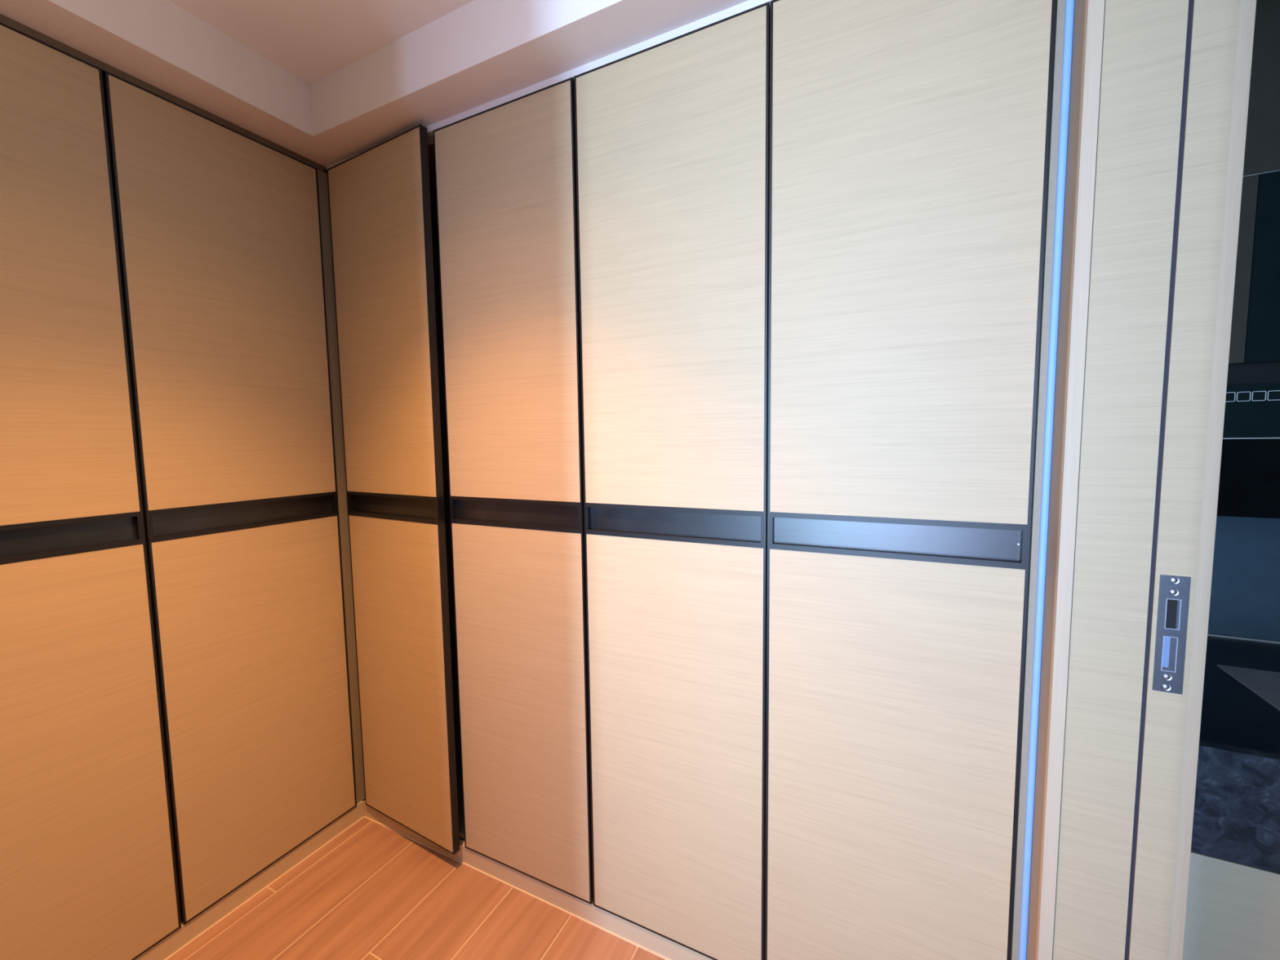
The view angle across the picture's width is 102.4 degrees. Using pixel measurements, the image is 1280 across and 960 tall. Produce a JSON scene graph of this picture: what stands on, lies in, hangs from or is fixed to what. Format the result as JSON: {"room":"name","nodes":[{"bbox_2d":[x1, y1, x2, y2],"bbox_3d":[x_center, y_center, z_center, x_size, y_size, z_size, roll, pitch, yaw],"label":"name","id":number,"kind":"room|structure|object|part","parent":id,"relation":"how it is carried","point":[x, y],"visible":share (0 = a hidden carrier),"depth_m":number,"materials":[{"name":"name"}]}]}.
{"room":"walk-in closet","nodes":[
{"label":"walk-in closet","id":0,"kind":"room"},
{"bbox_2d":[0,0,748,173],"bbox_3d":[-0.905,-1.043,0.302,2.838,0.250,3.850,1,5,26],"label":"ceiling","id":1,"kind":"structure","parent":0,"point":[326,82],"depth_m":1.27,"materials":[{"name":"white paint"}]},
{"bbox_2d":[167,799,665,959],"bbox_3d":[0.054,1.386,0.043,4.900,0.063,3.850,1,5,26],"label":"floor","id":2,"kind":"structure","parent":0,"point":[373,891],"depth_m":1.46,"materials":[{"name":"brown wood"}]},
{"bbox_2d":[0,22,181,959],"bbox_3d":[-1.614,0.131,1.197,0.571,2.178,0.505,1,5,26],"label":"wardrobe","id":3,"kind":"object","parent":2,"relation":"on","point":[88,870],"visible":1,"depth_m":1.18,"materials":[{"name":"laminate"}]},
{"bbox_3d":[-1.368,0.139,1.077,0.023,0.082,0.489,1,5,26],"label":"handle rail","id":4,"kind":"part","parent":3,"relation":"part of","materials":[{"name":"black metal"}]},
{"bbox_2d":[0,13,323,171],"bbox_3d":[-1.530,-0.985,1.353,0.594,0.018,1.030,1,5,26],"label":"trim","id":5,"kind":"structure","parent":3,"relation":"on","point":[4,20],"depth_m":1.28,"materials":[{"name":"beige wood"}]},
{"bbox_2d":[102,71,356,924],"bbox_3d":[-1.392,0.091,1.647,0.571,2.178,0.502,1,5,26],"label":"wardrobe","id":6,"kind":"object","parent":2,"relation":"on","point":[219,235],"visible":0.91,"depth_m":1.47,"materials":[{"name":"laminate"}]},
{"bbox_3d":[-1.146,0.099,1.528,0.023,0.082,0.489,1,5,26],"label":"handle rail","id":7,"kind":"part","parent":6,"relation":"part of","materials":[{"name":"black metal"}]},
{"bbox_2d":[317,169,364,804],"bbox_3d":[-0.902,0.054,2.033,0.070,2.180,0.624,1,5,26],"label":"trim","id":8,"kind":"structure","parent":6,"relation":"attached to","point":[322,176],"depth_m":1.77,"materials":[{"name":"beige wood"}]},
{"bbox_2d":[134,800,364,959],"bbox_3d":[-1.235,1.233,1.405,0.021,0.060,1.033,1,5,26],"label":"baseboard","id":9,"kind":"structure","parent":2,"relation":"on","point":[168,947],"depth_m":1.53,"materials":[{"name":"laminate"}]},
{"bbox_2d":[326,124,464,854],"bbox_3d":[-0.669,0.061,1.895,0.466,2.178,0.608,1,5,26],"label":"wardrobe","id":10,"kind":"object","parent":2,"relation":"on","point":[383,207],"visible":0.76,"depth_m":1.62,"materials":[{"name":"laminate"}]},
{"bbox_3d":[-0.792,0.084,1.647,0.452,0.082,0.023,2,5,30],"label":"handle rail","id":11,"kind":"part","parent":10,"relation":"part of","materials":[{"name":"black metal"}]},
{"bbox_2d":[432,77,593,904],"bbox_3d":[-0.237,0.070,1.703,0.477,2.178,0.571,1,5,26],"label":"wardrobe","id":12,"kind":"object","parent":2,"relation":"on","point":[505,173],"visible":0.77,"depth_m":1.43,"materials":[{"name":"laminate"}]},
{"bbox_3d":[-0.357,0.093,1.458,0.461,0.082,0.023,1,5,26],"label":"handle rail","id":13,"kind":"part","parent":12,"relation":"part of","materials":[{"name":"black metal"}]},
{"bbox_2d":[573,1,770,959],"bbox_3d":[0.191,0.081,1.493,0.475,2.178,0.571,1,5,26],"label":"wardrobe","id":14,"kind":"object","parent":2,"relation":"on","point":[673,135],"visible":0.9,"depth_m":1.22,"materials":[{"name":"laminate"}]},
{"bbox_3d":[0.071,0.104,1.248,0.461,0.082,0.023,1,5,26],"label":"handle rail","id":15,"kind":"part","parent":14,"relation":"part of","materials":[{"name":"black metal"}]},
{"bbox_2d":[764,0,1055,959],"bbox_3d":[0.617,0.092,1.284,0.472,2.178,0.571,1,5,26],"label":"wardrobe","id":16,"kind":"object","parent":2,"relation":"on","point":[909,139],"visible":1,"depth_m":1.01,"materials":[{"name":"laminate"}]},
{"bbox_3d":[0.496,0.115,1.039,0.459,0.082,0.023,1,5,26],"label":"handle rail","id":17,"kind":"part","parent":16,"relation":"part of","materials":[{"name":"metal"}]},
{"bbox_2d":[1018,0,1074,959],"bbox_3d":[0.721,0.141,0.923,0.012,2.257,0.016,1,5,26],"label":"strip","id":18,"kind":"object","parent":2,"relation":"on","point":[1069,4],"visible":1,"depth_m":0.90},
{"bbox_2d":[1182,851,1279,959],"bbox_3d":[1.425,0.927,0.947,0.900,0.667,0.602,1,5,26],"label":"base cabinet","id":19,"kind":"object","parent":2,"relation":"on","point":[1233,908],"visible":0.02,"depth_m":0.82,"materials":[{"name":"laminate"}]},
{"bbox_2d":[1191,633,1279,873],"bbox_3d":[1.422,0.498,0.918,0.900,0.187,0.620,1,5,26],"label":"countertop","id":20,"kind":"structure","parent":19,"relation":"on","point":[1237,811],"depth_m":0.82,"materials":[{"name":"stone"}]},
{"bbox_3d":[1.555,0.386,1.185,0.900,0.010,0.008,1,5,26],"label":"upstand trim","id":21,"kind":"part","parent":20,"relation":"part of","materials":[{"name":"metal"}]},
{"bbox_2d":[1217,664,1279,711],"bbox_3d":[1.420,0.414,0.801,0.602,0.009,0.363,1,5,26],"label":"cooktop","id":22,"kind":"object","parent":20,"relation":"in","point":[1265,684],"visible":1,"depth_m":1.02,"materials":[{"name":"grey glass"}]},
{"bbox_2d":[1026,0,1085,959],"bbox_3d":[0.274,0.244,-0.182,0.164,2.270,3.620,1,5,26],"label":"wall","id":23,"kind":"structure","parent":0,"point":[1079,5],"depth_m":0.88,"materials":[{"name":"beige pale laminate"}]},
{"bbox_2d":[363,800,712,959],"bbox_3d":[-0.130,1.214,1.445,1.933,0.060,0.021,1,5,26],"label":"baseboard","id":24,"kind":"structure","parent":23,"relation":"attached to","point":[655,944],"depth_m":1.49,"materials":[{"name":"laminate"}]},
{"bbox_2d":[326,0,772,171],"bbox_3d":[-0.025,-1.020,1.522,1.933,0.018,0.596,1,5,26],"label":"trim","id":25,"kind":"structure","parent":23,"relation":"attached to","point":[749,4],"depth_m":1.23,"materials":[{"name":"white paint"}]},
{"bbox_2d":[1009,0,1065,959],"bbox_3d":[0.844,0.127,1.193,0.014,2.240,0.599,1,5,26],"label":"trim","id":26,"kind":"structure","parent":23,"relation":"attached to","point":[1060,4],"depth_m":0.91,"materials":[{"name":"silver metal"}]},
{"bbox_2d":[1035,0,1256,959],"bbox_3d":[0.582,0.254,0.427,0.183,2.117,2.180,1,5,26],"label":"door","id":27,"kind":"structure","parent":23,"relation":"in","point":[1165,86],"depth_m":0.79,"materials":[{"name":"laminate"}]},
{"bbox_3d":[0.700,0.233,0.854,0.020,2.087,0.015,1,5,26],"label":"architrave","id":28,"kind":"part","parent":27,"relation":"part of","materials":[{"name":"laminate"}]},
{"bbox_3d":[0.816,0.237,0.790,0.034,0.184,0.001,1,5,26],"label":"strike plate","id":29,"kind":"part","parent":27,"relation":"part of","materials":[{"name":"metal"}]},
{"bbox_3d":[0.992,0.211,1.072,0.017,2.087,0.658,1,5,26],"label":"architrave","id":30,"kind":"part","parent":27,"relation":"part of","materials":[{"name":"laminate"}]},
{"bbox_2d":[1207,632,1275,640],"bbox_3d":[1.303,0.204,-0.677,2.078,2.400,3.850,1,5,26],"label":"wall","id":31,"kind":"structure","parent":0,"point":[1207,633],"depth_m":1.25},
{"bbox_2d":[1207,515,1279,640],"bbox_3d":[1.556,0.166,1.175,0.900,0.430,0.008,1,5,26],"label":"backsplash","id":32,"kind":"structure","parent":31,"relation":"attached to","point":[1245,600],"depth_m":1.23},
{"bbox_2d":[1217,383,1279,518],"bbox_3d":[1.477,-0.061,0.993,0.890,0.249,0.345,1,5,26],"label":"hood","id":33,"kind":"object","parent":31,"relation":"attached to","point":[1249,486],"visible":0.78,"depth_m":0.96,"materials":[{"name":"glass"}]},
{"bbox_3d":[1.403,0.003,0.847,0.890,0.148,0.006,1,5,26],"label":"panel","id":34,"kind":"part","parent":33,"relation":"part of","materials":[{"name":"clear glass"}]},
{"bbox_3d":[1.401,-0.122,0.837,0.890,0.099,0.006,1,5,26],"label":"control panel","id":35,"kind":"part","parent":33,"relation":"part of","materials":[{"name":"black glass"}]},
{"bbox_2d":[1226,0,1279,385],"bbox_3d":[1.469,-0.653,0.946,0.890,0.938,0.344,1,5,26],"label":"upper cabinet","id":36,"kind":"object","parent":31,"relation":"attached to","point":[1254,358],"visible":0.32,"depth_m":0.94,"materials":[{"name":"metal"}]},
{"bbox_3d":[1.065,-0.389,0.986,0.142,0.337,0.019,1,5,26],"label":"panel","id":37,"kind":"part","parent":36,"relation":"part of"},
{"bbox_3d":[1.465,-0.379,0.790,0.746,0.337,0.019,1,5,26],"label":"door","id":38,"kind":"part","parent":36,"relation":"part of","materials":[{"name":"black glass"}]},
{"bbox_3d":[1.394,-0.829,0.785,0.890,0.559,0.019,1,5,26],"label":"door","id":39,"kind":"part","parent":36,"relation":"part of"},
{"bbox_3d":[1.399,-0.550,0.809,0.890,0.001,0.017,1,5,26],"label":"door rail","id":40,"kind":"part","parent":36,"relation":"part of","materials":[{"name":"metal"}]}
]}

